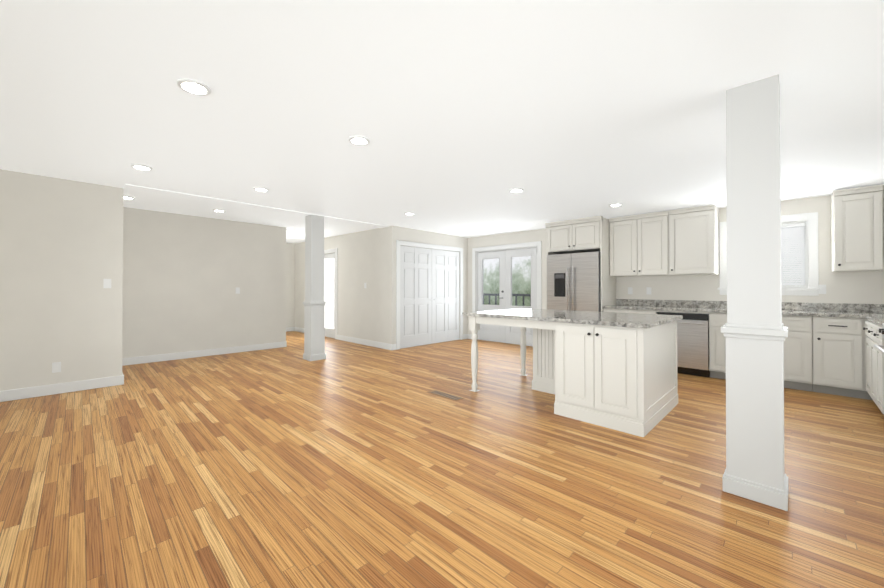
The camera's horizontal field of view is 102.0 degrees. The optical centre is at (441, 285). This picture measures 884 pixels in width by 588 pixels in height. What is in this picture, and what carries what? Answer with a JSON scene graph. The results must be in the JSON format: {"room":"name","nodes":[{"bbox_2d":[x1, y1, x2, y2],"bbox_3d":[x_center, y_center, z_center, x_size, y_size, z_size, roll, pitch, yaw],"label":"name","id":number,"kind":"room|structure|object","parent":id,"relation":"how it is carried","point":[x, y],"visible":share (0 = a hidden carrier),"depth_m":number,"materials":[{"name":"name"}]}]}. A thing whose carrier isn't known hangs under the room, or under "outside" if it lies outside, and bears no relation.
{"room":"kitchen","nodes":[
{"label":"kitchen","id":0,"kind":"room"},
{"bbox_2d":[0,169,122,390],"bbox_3d":[-4.958,-0.035,4.568,1.590,2.520,1.220,0,-1,45],"label":"wall block","id":1,"kind":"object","parent":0,"point":[61,250],"visible":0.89,"depth_m":4.06,"materials":[{"name":"beige paint"}]},
{"bbox_2d":[52,362,60,372],"bbox_3d":[-4.350,0.921,4.038,0.008,0.114,0.070,0,-1,45],"label":"electrical outlet plate","id":2,"kind":"object","parent":1,"relation":"attached to","point":[56,366],"visible":1,"depth_m":4.04,"materials":[{"name":"white plastic"}]},
{"bbox_2d":[103,279,110,287],"bbox_3d":[-4.058,-0.026,4.340,0.008,0.114,0.070,0,-1,45],"label":"switch plate","id":3,"kind":"object","parent":1,"relation":"attached to","point":[106,283],"visible":1,"depth_m":4.34,"materials":[{"name":"white plastic"}]},
{"bbox_2d":[121,372,123,384],"bbox_3d":[-4.452,1.171,4.928,1.422,0.115,0.024,0,-1,45],"label":"baseboard","id":4,"kind":"structure","parent":1,"relation":"attached to","point":[122,376],"depth_m":4.42,"materials":[{"name":"white wood"}]},
{"bbox_2d":[122,207,285,357],"bbox_3d":[-4.136,-0.021,6.426,0.150,2.520,2.580,0,-1,45],"label":"wall","id":5,"kind":"structure","parent":0,"point":[185,277],"depth_m":6.22,"materials":[{"name":"beige paint"}]},
{"bbox_2d":[122,341,286,365],"bbox_3d":[-4.074,1.181,6.364,0.020,0.115,2.600,0,-1,45],"label":"baseboard","id":6,"kind":"structure","parent":5,"relation":"attached to","point":[218,351],"depth_m":6.20,"materials":[{"name":"white wood"}]},
{"bbox_2d":[286,243,294,326],"bbox_3d":[-4.578,0.003,9.679,0.150,2.520,1.430,0,-1,45],"label":"wall","id":7,"kind":"structure","parent":0,"point":[290,284],"depth_m":9.94,"materials":[{"name":"beige paint"}]},
{"bbox_2d":[286,327,293,331],"bbox_3d":[-4.559,1.205,9.574,0.020,0.115,1.248,0,-1,45],"label":"baseboard","id":8,"kind":"structure","parent":7,"relation":"attached to","point":[287,328],"depth_m":9.90,"materials":[{"name":"white"}]},
{"bbox_2d":[295,227,387,342],"bbox_3d":[-2.545,-0.005,8.572,4.300,2.520,0.150,0,-1,45],"label":"wall","id":9,"kind":"structure","parent":0,"point":[362,260],"depth_m":7.72,"materials":[{"name":"beige paint"}]},
{"bbox_2d":[294,327,303,332],"bbox_3d":[-3.657,1.205,9.547,1.286,0.115,0.020,0,-1,45],"label":"baseboard","id":10,"kind":"structure","parent":9,"relation":"attached to","point":[297,329],"depth_m":9.78,"materials":[{"name":"white"}]},
{"bbox_2d":[324,253,334,337],"bbox_3d":[-2.790,0.236,8.763,0.870,2.030,0.040,0,-1,45],"label":"hall door","id":11,"kind":"structure","parent":9,"relation":"in","point":[329,279],"depth_m":8.69,"materials":[{"name":"white wood"}]},
{"bbox_2d":[324,248,337,338],"bbox_3d":[-2.825,0.189,8.727,1.060,2.134,0.020,0,-1,45],"label":"door frame","id":12,"kind":"structure","parent":9,"relation":"attached to","point":[335,250],"depth_m":8.37,"materials":[{"name":"white wood"}]},
{"bbox_2d":[337,334,393,349],"bbox_3d":[-1.695,1.190,7.616,2.100,0.115,0.036,0,-1,45],"label":"baseboard","id":13,"kind":"structure","parent":9,"relation":"attached to","point":[387,346],"depth_m":7.48,"materials":[{"name":"white wood"}]},
{"bbox_2d":[387,225,467,343],"bbox_3d":[-0.196,-0.011,7.820,0.200,2.520,2.380,0,-1,45],"label":"wall","id":14,"kind":"structure","parent":0,"point":[395,233],"depth_m":7.26,"materials":[{"name":"beige paint"}]},
{"bbox_2d":[400,246,458,348],"bbox_3d":[-0.218,0.228,7.672,0.067,2.035,1.772,0,-1,45],"label":"closet doors","id":15,"kind":"structure","parent":14,"relation":"in","point":[429,296],"depth_m":7.60,"materials":[{"name":"white wood"}]},
{"bbox_2d":[396,240,462,349],"bbox_3d":[-0.201,0.181,7.656,0.020,2.134,1.960,0,-1,45],"label":"door frame","id":16,"kind":"structure","parent":14,"relation":"attached to","point":[398,242],"depth_m":7.21,"materials":[{"name":"white wood"}]},
{"bbox_2d":[0,331,883,587],"bbox_3d":[-1.108,1.290,5.142,11.450,0.120,7.460,0,-1,45],"label":"floor","id":17,"kind":"structure","parent":0,"point":[344,464],"depth_m":2.17,"materials":[{"name":"brown wood"}]},
{"bbox_2d":[0,375,120,401],"bbox_3d":[-4.334,1.164,4.050,0.020,0.115,1.020,0,-1,45],"label":"baseboard","id":18,"kind":"structure","parent":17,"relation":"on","point":[32,392],"depth_m":4.03,"materials":[{"name":"white"}]},
{"bbox_2d":[303,214,325,360],"bbox_3d":[-2.150,0.024,6.039,0.284,2.424,0.284,0,-1,45],"label":"column","id":19,"kind":"structure","parent":17,"relation":"on","point":[314,302],"depth_m":5.95,"materials":[{"name":"white"}]},
{"bbox_2d":[428,390,462,400],"bbox_3d":[0.035,1.218,3.987,0.440,0.004,0.120,0,-1,45],"label":"floor vent","id":20,"kind":"object","parent":17,"relation":"in","point":[446,395],"visible":1,"depth_m":3.96,"materials":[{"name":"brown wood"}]},
{"bbox_2d":[469,316,677,436],"bbox_3d":[1.361,0.783,3.921,1.845,0.875,1.225,0,-1,45],"label":"kitchen island","id":21,"kind":"object","parent":17,"relation":"on","point":[615,371],"depth_m":3.19,"materials":[{"name":"white painted wood"},{"name":"speckled granite"},{"name":"dark bronze"}]},
{"bbox_2d":[462,308,681,327],"bbox_3d":[1.368,0.328,3.942,1.930,0.035,1.260,0,-1,45],"label":"island countertop","id":22,"kind":"structure","parent":21,"relation":"on","point":[643,320],"depth_m":3.58,"materials":[{"name":"grey stone"}]},
{"bbox_2d":[547,252,600,311],"bbox_3d":[2.371,0.345,6.190,0.892,1.766,0.730,0,-1,45],"label":"refrigerator","id":23,"kind":"object","parent":17,"relation":"on","point":[573,281],"visible":0.54,"depth_m":5.92,"materials":[{"name":"grey metal"}]},
{"bbox_2d":[545,215,615,311],"bbox_3d":[2.405,0.065,6.226,0.960,2.345,0.686,0,-1,45],"label":"enclosure","id":24,"kind":"object","parent":17,"relation":"on","point":[585,234],"visible":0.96,"depth_m":5.91,"materials":[{"name":"white wood"}]},
{"bbox_2d":[602,299,653,313],"bbox_3d":[3.032,0.728,5.642,0.741,1.010,0.633,0,-1,45],"label":"base cabinet","id":25,"kind":"object","parent":17,"relation":"on","point":[641,306],"depth_m":5.60,"materials":[{"name":"white"}]},
{"bbox_2d":[654,300,709,370],"bbox_3d":[3.521,0.725,5.160,0.632,1.010,0.633,0,-1,45],"label":"base cabinet","id":26,"kind":"object","parent":17,"relation":"on","point":[672,306],"depth_m":5.26,"materials":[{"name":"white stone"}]},
{"bbox_2d":[657,312,709,376],"bbox_3d":[3.491,0.806,5.129,0.600,0.846,0.627,0,-1,45],"label":"dishwasher","id":27,"kind":"object","parent":17,"relation":"on","point":[692,343],"visible":0.54,"depth_m":4.85,"materials":[{"name":"grey metal"}]},
{"bbox_2d":[721,74,787,510],"bbox_3d":[1.843,0.023,2.112,0.284,2.369,0.284,0,-1,45],"label":"column","id":28,"kind":"structure","parent":17,"relation":"on","point":[754,330],"depth_m":2.02,"materials":[{"name":"white"}]},
{"bbox_2d":[706,301,809,390],"bbox_3d":[4.082,0.721,4.606,0.944,1.010,0.633,0,-1,45],"label":"base cabinet","id":29,"kind":"object","parent":17,"relation":"on","point":[795,316],"depth_m":4.22,"materials":[{"name":"white wood"}]},
{"bbox_2d":[810,303,861,398],"bbox_3d":[4.549,0.717,4.145,0.368,1.010,0.633,0,-1,45],"label":"base cabinet","id":30,"kind":"object","parent":17,"relation":"on","point":[824,347],"depth_m":3.96,"materials":[{"name":"white wood"}]},
{"bbox_2d":[862,304,883,413],"bbox_3d":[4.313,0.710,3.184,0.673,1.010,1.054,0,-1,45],"label":"base cabinet","id":31,"kind":"object","parent":17,"relation":"on","point":[874,369],"visible":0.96,"depth_m":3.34,"materials":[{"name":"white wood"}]},
{"bbox_2d":[874,323,883,352],"bbox_3d":[3.664,0.715,2.544,0.694,0.950,0.760,0,-1,45],"label":"range","id":32,"kind":"object","parent":17,"relation":"on","point":[881,331],"visible":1,"depth_m":2.96,"materials":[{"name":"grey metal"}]},
{"bbox_2d":[0,0,883,242],"bbox_3d":[-1.108,-1.246,5.161,11.450,0.301,7.460,0,-1,45],"label":"ceiling","id":33,"kind":"structure","parent":0,"point":[464,117],"depth_m":2.31,"materials":[{"name":"white paint"}]},
{"bbox_2d":[123,196,134,199],"bbox_3d":[-4.327,-1.210,4.909,0.170,0.016,0.170,0,-1,45],"label":"recessed light","id":34,"kind":"object","parent":33,"relation":"in","point":[128,197],"visible":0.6,"depth_m":4.91,"materials":[{"name":"white plastic"}]},
{"bbox_2d":[131,164,152,170],"bbox_3d":[-3.046,-1.202,3.631,0.170,0.016,0.170,0,-1,45],"label":"recessed light","id":35,"kind":"object","parent":33,"relation":"in","point":[141,167],"visible":0.98,"depth_m":3.61,"materials":[{"name":"white"}]},
{"bbox_2d":[177,78,210,95],"bbox_3d":[-1.487,-1.191,2.149,0.170,0.016,0.170,0,-1,45],"label":"recessed light","id":36,"kind":"object","parent":33,"relation":"in","point":[194,87],"visible":0.94,"depth_m":2.13,"materials":[{"name":"white plastic"}]},
{"bbox_2d":[123,184,388,227],"bbox_3d":[-2.505,-1.188,5.724,0.290,0.050,3.860,0,-1,45],"label":"header beam","id":37,"kind":"structure","parent":33,"relation":"attached to","point":[192,197],"depth_m":5.17,"materials":[{"name":"white paint"}]},
{"bbox_2d":[253,187,268,191],"bbox_3d":[-2.231,-1.188,4.414,0.170,0.016,0.170,0,-1,45],"label":"recessed light","id":38,"kind":"object","parent":33,"relation":"in","point":[261,189],"visible":0.98,"depth_m":4.39,"materials":[{"name":"white"}]},
{"bbox_2d":[348,136,369,145],"bbox_3d":[-0.672,-1.178,2.904,0.170,0.016,0.170,0,-1,45],"label":"recessed light","id":39,"kind":"object","parent":33,"relation":"in","point":[359,140],"visible":1,"depth_m":2.88,"materials":[{"name":"white plastic"}]},
{"bbox_2d":[509,188,523,192],"bbox_3d":[0.902,-1.152,4.328,0.170,0.016,0.170,0,-1,45],"label":"recessed light","id":40,"kind":"object","parent":33,"relation":"in","point":[516,190],"visible":0.96,"depth_m":4.30,"materials":[{"name":"white"}]},
{"bbox_2d":[609,203,622,206],"bbox_3d":[2.432,-1.131,5.010,0.170,0.016,0.170,0,-1,45],"label":"recessed light","id":41,"kind":"object","parent":33,"relation":"in","point":[615,204],"visible":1,"depth_m":4.99,"materials":[{"name":"white plastic"}]},
{"bbox_2d":[468,195,883,333],"bbox_3d":[3.043,-0.023,6.190,6.700,2.520,0.150,0,-1,45],"label":"wall","id":42,"kind":"structure","parent":0,"point":[863,287],"depth_m":5.15,"materials":[{"name":"beige paint"}]},
{"bbox_2d":[477,248,536,346],"bbox_3d":[1.369,0.238,7.767,1.552,2.015,0.101,0,-1,45],"label":"doors","id":43,"kind":"structure","parent":42,"relation":"in","point":[501,333],"depth_m":7.77,"materials":[{"name":"white wood"}]},
{"bbox_2d":[472,241,541,339],"bbox_3d":[1.399,0.182,7.797,1.780,2.134,0.170,0,-1,45],"label":"door frame","id":44,"kind":"structure","parent":42,"relation":"attached to","point":[538,244],"depth_m":7.64,"materials":[{"name":"white wood"}]},
{"bbox_2d":[628,287,632,293],"bbox_3d":[3.144,0.086,5.979,0.070,0.114,0.008,0,-1,45],"label":"outlet","id":45,"kind":"object","parent":42,"relation":"attached to","point":[630,290],"visible":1,"depth_m":5.97,"materials":[{"name":"white plastic"}]},
{"bbox_2d":[609,211,668,276],"bbox_3d":[3.174,-0.631,5.719,0.845,0.950,0.336,0,-1,45],"label":"upper cabinet","id":46,"kind":"object","parent":42,"relation":"attached to","point":[639,246],"depth_m":5.58,"materials":[{"name":"white wood"}]},
{"bbox_2d":[646,287,650,293],"bbox_3d":[3.344,0.084,5.782,0.070,0.114,0.008,0,-1,45],"label":"outlet","id":47,"kind":"object","parent":42,"relation":"attached to","point":[648,290],"visible":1,"depth_m":5.78,"materials":[{"name":"white plastic"}]},
{"bbox_2d":[665,205,718,275],"bbox_3d":[3.672,-0.635,5.227,0.555,0.950,0.336,0,-1,45],"label":"upper cabinet","id":48,"kind":"object","parent":42,"relation":"attached to","point":[684,241],"depth_m":5.10,"materials":[{"name":"white wood"}]},
{"bbox_2d":[718,212,820,295],"bbox_3d":[4.380,-0.395,4.842,1.020,1.044,0.195,0,-1,45],"label":"window frame","id":49,"kind":"structure","parent":42,"relation":"attached to","point":[811,287],"depth_m":4.54,"materials":[{"name":"white wood"}]},
{"bbox_2d":[781,223,805,285],"bbox_3d":[4.394,-0.398,4.857,0.756,0.806,0.095,0,-1,45],"label":"blinds","id":50,"kind":"object","parent":42,"relation":"attached to","point":[796,275],"visible":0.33,"depth_m":4.65,"materials":[{"name":"white"}]},
{"bbox_2d":[819,285,825,293],"bbox_3d":[4.710,0.044,4.434,0.070,0.114,0.008,0,-1,45],"label":"outlet","id":51,"kind":"object","parent":42,"relation":"attached to","point":[823,289],"visible":0.88,"depth_m":4.43,"materials":[{"name":"white plastic"}]},
{"bbox_2d":[831,184,883,271],"bbox_3d":[4.940,-0.633,3.955,0.846,0.928,0.366,0,-1,45],"label":"upper cabinet","id":52,"kind":"object","parent":42,"relation":"attached to","point":[857,229],"visible":1,"depth_m":4.01,"materials":[{"name":"white wood"}]},
{"label":"outside","id":53,"kind":"structure","parent":0,"visible":0},
{"bbox_2d":[483,228,800,305],"bbox_3d":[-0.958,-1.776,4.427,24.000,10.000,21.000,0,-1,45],"label":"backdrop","id":54,"kind":"structure","parent":53,"point":[518,265],"depth_m":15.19,"materials":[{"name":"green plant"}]},
{"bbox_3d":[2.601,1.391,9.433,8.000,0.140,3.840,0,-1,45],"label":"deck","id":55,"kind":"object","parent":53,"visible":0},
{"bbox_2d":[483,293,530,305],"bbox_3d":[3.332,0.787,10.178,8.000,1.080,0.100,0,-1,45],"label":"railing","id":56,"kind":"object","parent":55,"relation":"on","point":[496,295],"depth_m":11.18,"materials":[{"name":"grey metal"}]}
]}

